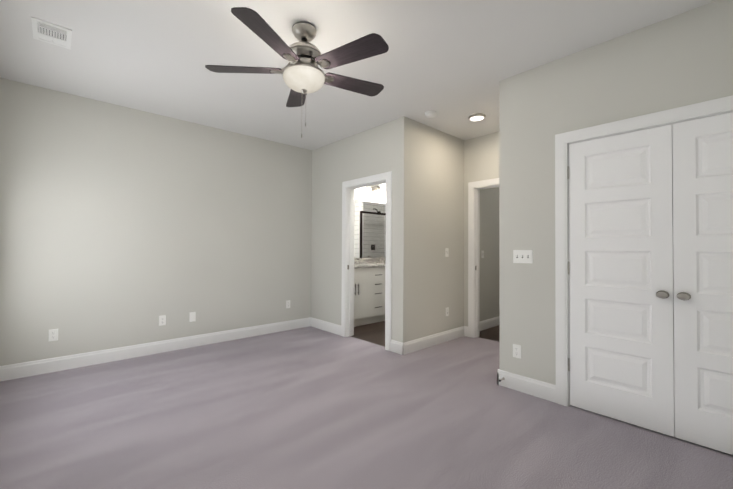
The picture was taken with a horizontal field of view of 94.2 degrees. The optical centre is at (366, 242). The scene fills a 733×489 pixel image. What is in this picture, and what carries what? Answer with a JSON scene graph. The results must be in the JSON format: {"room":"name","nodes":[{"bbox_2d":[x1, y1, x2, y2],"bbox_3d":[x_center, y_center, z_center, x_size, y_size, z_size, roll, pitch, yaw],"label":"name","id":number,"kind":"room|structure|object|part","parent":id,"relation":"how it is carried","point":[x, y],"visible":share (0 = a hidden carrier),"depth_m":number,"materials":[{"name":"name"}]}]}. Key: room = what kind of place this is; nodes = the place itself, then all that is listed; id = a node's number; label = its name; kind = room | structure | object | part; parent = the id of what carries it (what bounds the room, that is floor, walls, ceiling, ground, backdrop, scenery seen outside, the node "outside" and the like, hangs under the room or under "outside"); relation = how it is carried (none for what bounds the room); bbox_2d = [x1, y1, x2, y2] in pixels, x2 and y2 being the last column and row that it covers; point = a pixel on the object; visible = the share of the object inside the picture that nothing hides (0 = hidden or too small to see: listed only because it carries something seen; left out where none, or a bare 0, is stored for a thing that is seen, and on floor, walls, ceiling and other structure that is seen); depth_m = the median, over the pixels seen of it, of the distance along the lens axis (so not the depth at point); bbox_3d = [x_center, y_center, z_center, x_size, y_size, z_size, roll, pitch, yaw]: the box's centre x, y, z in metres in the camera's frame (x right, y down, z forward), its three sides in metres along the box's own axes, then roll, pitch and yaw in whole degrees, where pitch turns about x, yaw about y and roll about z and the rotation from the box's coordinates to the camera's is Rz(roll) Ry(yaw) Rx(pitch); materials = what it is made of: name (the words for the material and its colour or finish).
{"room":"empty bedroom","nodes":[
{"label":"empty bedroom","id":0,"kind":"room"},
{"bbox_2d":[0,78,385,365],"bbox_3d":[-0.837,-0.078,5.420,6.872,2.740,0.120,1,-1,-42],"label":"wall","id":1,"kind":"structure","parent":0,"point":[121,226],"depth_m":3.77,"materials":[{"name":"paint"}]},
{"bbox_2d":[48,329,57,341],"bbox_3d":[-3.039,0.894,3.306,0.068,0.112,0.007,1,-1,-42],"label":"electrical outlet plate","id":2,"kind":"object","parent":1,"relation":"attached to","point":[53,333],"depth_m":3.30,"materials":[{"name":"white plastic"}]},
{"bbox_2d":[0,317,311,381],"bbox_3d":[-2.085,1.200,4.172,3.322,0.135,0.015,1,-1,-42],"label":"baseboard","id":3,"kind":"structure","parent":1,"relation":"attached to","point":[31,368],"depth_m":3.75,"materials":[{"name":"paint"}]},
{"bbox_2d":[159,315,165,325],"bbox_3d":[-2.355,0.895,3.932,0.068,0.112,0.007,1,-1,-42],"label":"electrical outlet plate","id":4,"kind":"object","parent":1,"relation":"attached to","point":[162,319],"depth_m":3.93,"materials":[{"name":"white plastic"}]},
{"bbox_2d":[189,312,195,321],"bbox_3d":[-2.116,0.902,4.147,0.068,0.112,0.014,1,-1,-42],"label":"electrical outlet plate","id":5,"kind":"object","parent":1,"relation":"attached to","point":[192,315],"depth_m":4.15,"materials":[{"name":"white plastic"}]},
{"bbox_2d":[286,300,289,307],"bbox_3d":[-1.155,0.907,5.032,0.068,0.112,0.007,1,-1,-42],"label":"electrical outlet plate","id":6,"kind":"object","parent":1,"relation":"attached to","point":[288,301],"depth_m":5.03,"materials":[{"name":"white plastic"}]},
{"bbox_2d":[354,258,384,263],"bbox_3d":[0.045,0.321,6.125,2.188,0.090,0.022,1,-1,-42],"label":"backsplash","id":7,"kind":"structure","parent":1,"relation":"attached to","point":[371,261],"depth_m":6.05,"materials":[{"name":"beige stone"}]},
{"bbox_2d":[354,200,385,257],"bbox_3d":[0.055,-0.237,6.153,2.030,1.011,0.006,1,-1,-42],"label":"mirror","id":8,"kind":"object","parent":1,"relation":"attached to","point":[370,231],"visible":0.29,"depth_m":6.15,"materials":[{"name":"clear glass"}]},
{"bbox_2d":[363,185,385,196],"bbox_3d":[0.216,-0.943,6.210,0.728,0.205,0.148,1,-1,-42],"label":"sconce","id":9,"kind":"object","parent":1,"relation":"attached to","point":[375,189],"visible":0.71,"depth_m":6.17,"materials":[{"name":"silver metal"}]},
{"bbox_2d":[0,0,715,149],"bbox_3d":[0.842,-1.516,3.528,6.992,0.100,5.197,1,-1,-42],"label":"ceiling","id":10,"kind":"structure","parent":0,"point":[452,63],"depth_m":2.67,"materials":[{"name":"paint"}]},
{"bbox_2d":[31,16,71,49],"bbox_3d":[-2.250,-1.492,2.440,0.205,0.014,0.310,1,-1,-42],"label":"ceiling vent","id":11,"kind":"object","parent":10,"relation":"in","point":[51,33],"visible":1,"depth_m":2.43,"materials":[{"name":"white plastic"}]},
{"bbox_2d":[205,7,388,137],"bbox_3d":[-0.396,-1.122,2.364,1.274,0.735,1.287,1,-1,-42],"label":"fan","id":12,"kind":"object","parent":10,"relation":"hanging from","point":[303,73],"visible":1,"depth_m":2.26,"materials":[{"name":"brown wood"}]},
{"bbox_3d":[-0.842,-1.199,2.362,0.520,0.006,0.158,2,11,1],"label":"blade","id":13,"kind":"part","parent":12,"relation":"part of","materials":[{"name":"brown wood"}]},
{"label":"blade","id":14,"kind":"part","parent":12,"relation":"part of","materials":[{"name":"brown wood"}]},
{"bbox_3d":[-0.555,-1.193,2.750,0.158,0.006,0.520,-12,5,-17],"label":"blade","id":15,"kind":"part","parent":12,"relation":"part of","materials":[{"name":"brown wood"}]},
{"bbox_3d":[-0.432,-1.106,2.358,0.285,0.099,0.285,1,-1,-42],"label":"lamp shade","id":16,"kind":"part","parent":12,"relation":"part of","materials":[{"name":"white glass"}]},
{"bbox_3d":[-0.451,-0.977,2.451,0.033,0.448,0.024,1,-1,-42],"label":"chain","id":17,"kind":"part","parent":12,"relation":"part of","materials":[{"name":"silver metal"}]},
{"label":"blade","id":18,"kind":"part","parent":12,"relation":"part of","materials":[{"name":"brown wood"}]},
{"bbox_3d":[-0.098,-1.203,2.597,0.520,0.006,0.158,-4,-10,-35],"label":"blade","id":19,"kind":"part","parent":12,"relation":"part of","materials":[{"name":"brown wood"}]},
{"bbox_2d":[425,111,436,117],"bbox_3d":[0.724,-1.442,3.835,0.132,0.041,0.132,1,-1,-42],"label":"smoke detector","id":20,"kind":"object","parent":10,"relation":"attached to","point":[430,114],"visible":1,"depth_m":3.80,"materials":[{"name":"white plastic"}]},
{"bbox_2d":[468,113,485,120],"bbox_3d":[1.275,-1.442,3.933,0.196,0.031,0.196,1,-1,-42],"label":"recessed light","id":21,"kind":"object","parent":10,"relation":"in","point":[477,117],"visible":1,"depth_m":3.89,"materials":[{"name":"silver metal"}]},
{"bbox_2d":[0,326,732,488],"bbox_3d":[0.022,1.309,2.751,4.812,0.100,5.197,1,-1,-42],"label":"floor","id":22,"kind":"structure","parent":0,"point":[310,407],"depth_m":2.29,"materials":[{"name":"grey carpet"}]},
{"bbox_2d":[354,268,384,326],"bbox_3d":[0.237,0.853,5.896,2.178,0.905,0.612,1,-1,-42],"label":"bathroom vanity","id":23,"kind":"object","parent":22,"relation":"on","point":[369,290],"depth_m":5.38,"materials":[{"name":"paint"}]},
{"bbox_2d":[354,264,384,267],"bbox_3d":[0.236,0.382,5.915,2.188,0.036,0.588,1,-1,-42],"label":"countertop","id":24,"kind":"structure","parent":23,"relation":"on","point":[355,265],"depth_m":5.42,"materials":[{"name":"beige stone"}]},
{"bbox_2d":[374,256,385,263],"bbox_3d":[0.268,0.300,6.129,0.204,0.135,0.142,1,-1,-42],"label":"faucet","id":25,"kind":"object","parent":24,"relation":"on","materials":[{"name":"silver metal"}]},
{"bbox_2d":[351,321,499,346],"bbox_3d":[1.831,1.353,5.005,3.460,0.096,4.317,1,-1,-42],"label":"floor","id":26,"kind":"structure","parent":0,"point":[374,333],"depth_m":4.87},
{"bbox_2d":[395,116,499,342],"bbox_3d":[1.683,-0.068,5.150,3.520,2.740,0.120,1,-1,-42],"label":"wall","id":27,"kind":"structure","parent":0,"point":[429,211],"depth_m":4.31,"materials":[{"name":"paint"}]},
{"bbox_2d":[400,326,467,354],"bbox_3d":[0.894,1.219,4.315,1.295,0.135,0.025,1,-1,-42],"label":"baseboard","id":28,"kind":"structure","parent":27,"relation":"attached to","point":[411,346],"depth_m":4.25,"materials":[{"name":"paint"}]},
{"bbox_2d":[445,248,448,256],"bbox_3d":[1.066,0.126,4.488,0.068,0.112,0.018,1,-1,-42],"label":"light switch","id":29,"kind":"object","parent":27,"relation":"attached to","point":[446,249],"depth_m":4.48,"materials":[{"name":"white plastic"}]},
{"bbox_2d":[445,307,448,315],"bbox_3d":[1.063,0.908,4.484,0.068,0.112,0.007,1,-1,-42],"label":"electrical outlet plate","id":30,"kind":"object","parent":27,"relation":"attached to","point":[446,309],"depth_m":4.48,"materials":[{"name":"white plastic"}]},
{"bbox_2d":[480,316,499,330],"bbox_3d":[2.194,1.243,5.513,2.000,0.135,0.015,1,-1,-42],"label":"baseboard","id":31,"kind":"structure","parent":27,"relation":"attached to","point":[485,324],"depth_m":5.22,"materials":[{"name":"paint"}]},
{"bbox_2d":[464,132,498,326],"bbox_3d":[1.801,-0.078,4.400,0.120,2.740,1.144,1,-1,-42],"label":"wall","id":32,"kind":"structure","parent":0,"point":[481,158],"depth_m":4.67,"materials":[{"name":"paint"}]},
{"bbox_2d":[468,178,498,337],"bbox_3d":[1.797,0.227,4.395,0.160,2.131,0.992,1,-1,-42],"label":"door frame","id":33,"kind":"structure","parent":32,"relation":"attached to","point":[475,188],"depth_m":4.67,"materials":[{"name":"paint"}]},
{"bbox_2d":[311,0,732,384],"bbox_3d":[0.860,-0.096,3.532,0.120,2.740,4.957,1,-1,-42],"label":"wall","id":34,"kind":"structure","parent":0,"point":[682,59],"depth_m":2.82,"materials":[{"name":"paint"}]},
{"bbox_2d":[312,318,340,335],"bbox_3d":[-0.592,1.220,4.991,0.015,0.135,0.752,1,-1,-42],"label":"baseboard","id":35,"kind":"structure","parent":34,"relation":"attached to","point":[320,324],"depth_m":4.97,"materials":[{"name":"paint"}]},
{"bbox_2d":[341,171,391,350],"bbox_3d":[0.027,0.217,4.431,0.160,2.131,0.931,1,-1,-42],"label":"door frame","id":36,"kind":"structure","parent":34,"relation":"attached to","point":[349,187],"depth_m":4.67,"materials":[{"name":"paint"}]},
{"bbox_2d":[497,369,499,384],"bbox_3d":[1.645,1.211,3.496,1.295,0.135,0.039,1,-1,-42],"label":"baseboard","id":37,"kind":"structure","parent":34,"relation":"attached to","point":[498,371],"depth_m":3.05,"materials":[{"name":"paint"}]},
{"bbox_2d":[513,344,520,358],"bbox_3d":[1.297,0.935,2.940,0.007,0.112,0.068,1,-1,-42],"label":"electrical outlet plate","id":38,"kind":"object","parent":34,"relation":"attached to","point":[516,348],"depth_m":2.94,"materials":[{"name":"white plastic"}]},
{"bbox_2d":[513,250,532,263],"bbox_3d":[1.331,0.117,2.911,0.018,0.112,0.160,1,-1,-42],"label":"light switch plate","id":39,"kind":"object","parent":34,"relation":"attached to","point":[522,256],"depth_m":2.91,"materials":[{"name":"white plastic"}]},
{"bbox_2d":[500,370,555,402],"bbox_3d":[1.354,1.200,2.867,0.015,0.135,0.453,1,-1,-42],"label":"baseboard","id":40,"kind":"structure","parent":34,"relation":"attached to","point":[534,387],"depth_m":2.85,"materials":[{"name":"paint"}]},
{"bbox_2d":[567,166,569,370],"bbox_3d":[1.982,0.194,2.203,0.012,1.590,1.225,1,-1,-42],"label":"closet door hinge","id":41,"kind":"object","parent":34,"relation":"in","point":[568,273],"visible":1,"depth_m":2.65,"materials":[{"name":"silver metal"}]},
{"bbox_2d":[569,124,688,436],"bbox_3d":[1.798,0.239,2.390,0.098,2.025,0.684,1,-1,-42],"label":"closet door","id":42,"kind":"structure","parent":34,"relation":"in","point":[621,332],"depth_m":2.40,"materials":[{"name":"paint"}]},
{"bbox_3d":[1.957,0.339,2.180,0.052,0.041,0.161,1,-1,-42],"label":"knob","id":43,"kind":"part","parent":42,"relation":"part of","materials":[{"name":"silver metal"}]},
{"bbox_2d":[656,291,690,299],"bbox_3d":[1.980,0.340,2.201,0.013,0.053,0.170,1,-1,-42],"label":"rose","id":44,"kind":"object","parent":42,"relation":"attached to","point":[688,294],"visible":0.29,"depth_m":2.18,"materials":[{"name":"silver metal"}]},
{"bbox_2d":[555,95,732,406],"bbox_3d":[2.023,0.197,2.241,0.142,2.131,1.396,1,-1,-42],"label":"door frame","id":45,"kind":"structure","parent":34,"relation":"attached to","point":[709,108],"depth_m":2.65,"materials":[{"name":"paint"}]},
{"bbox_2d":[672,112,732,454],"bbox_3d":[2.203,0.235,1.995,0.035,2.025,0.602,1,-1,-42],"label":"closet door","id":46,"kind":"structure","parent":34,"relation":"in","point":[703,254],"depth_m":2.10,"materials":[{"name":"paint"}]}
]}

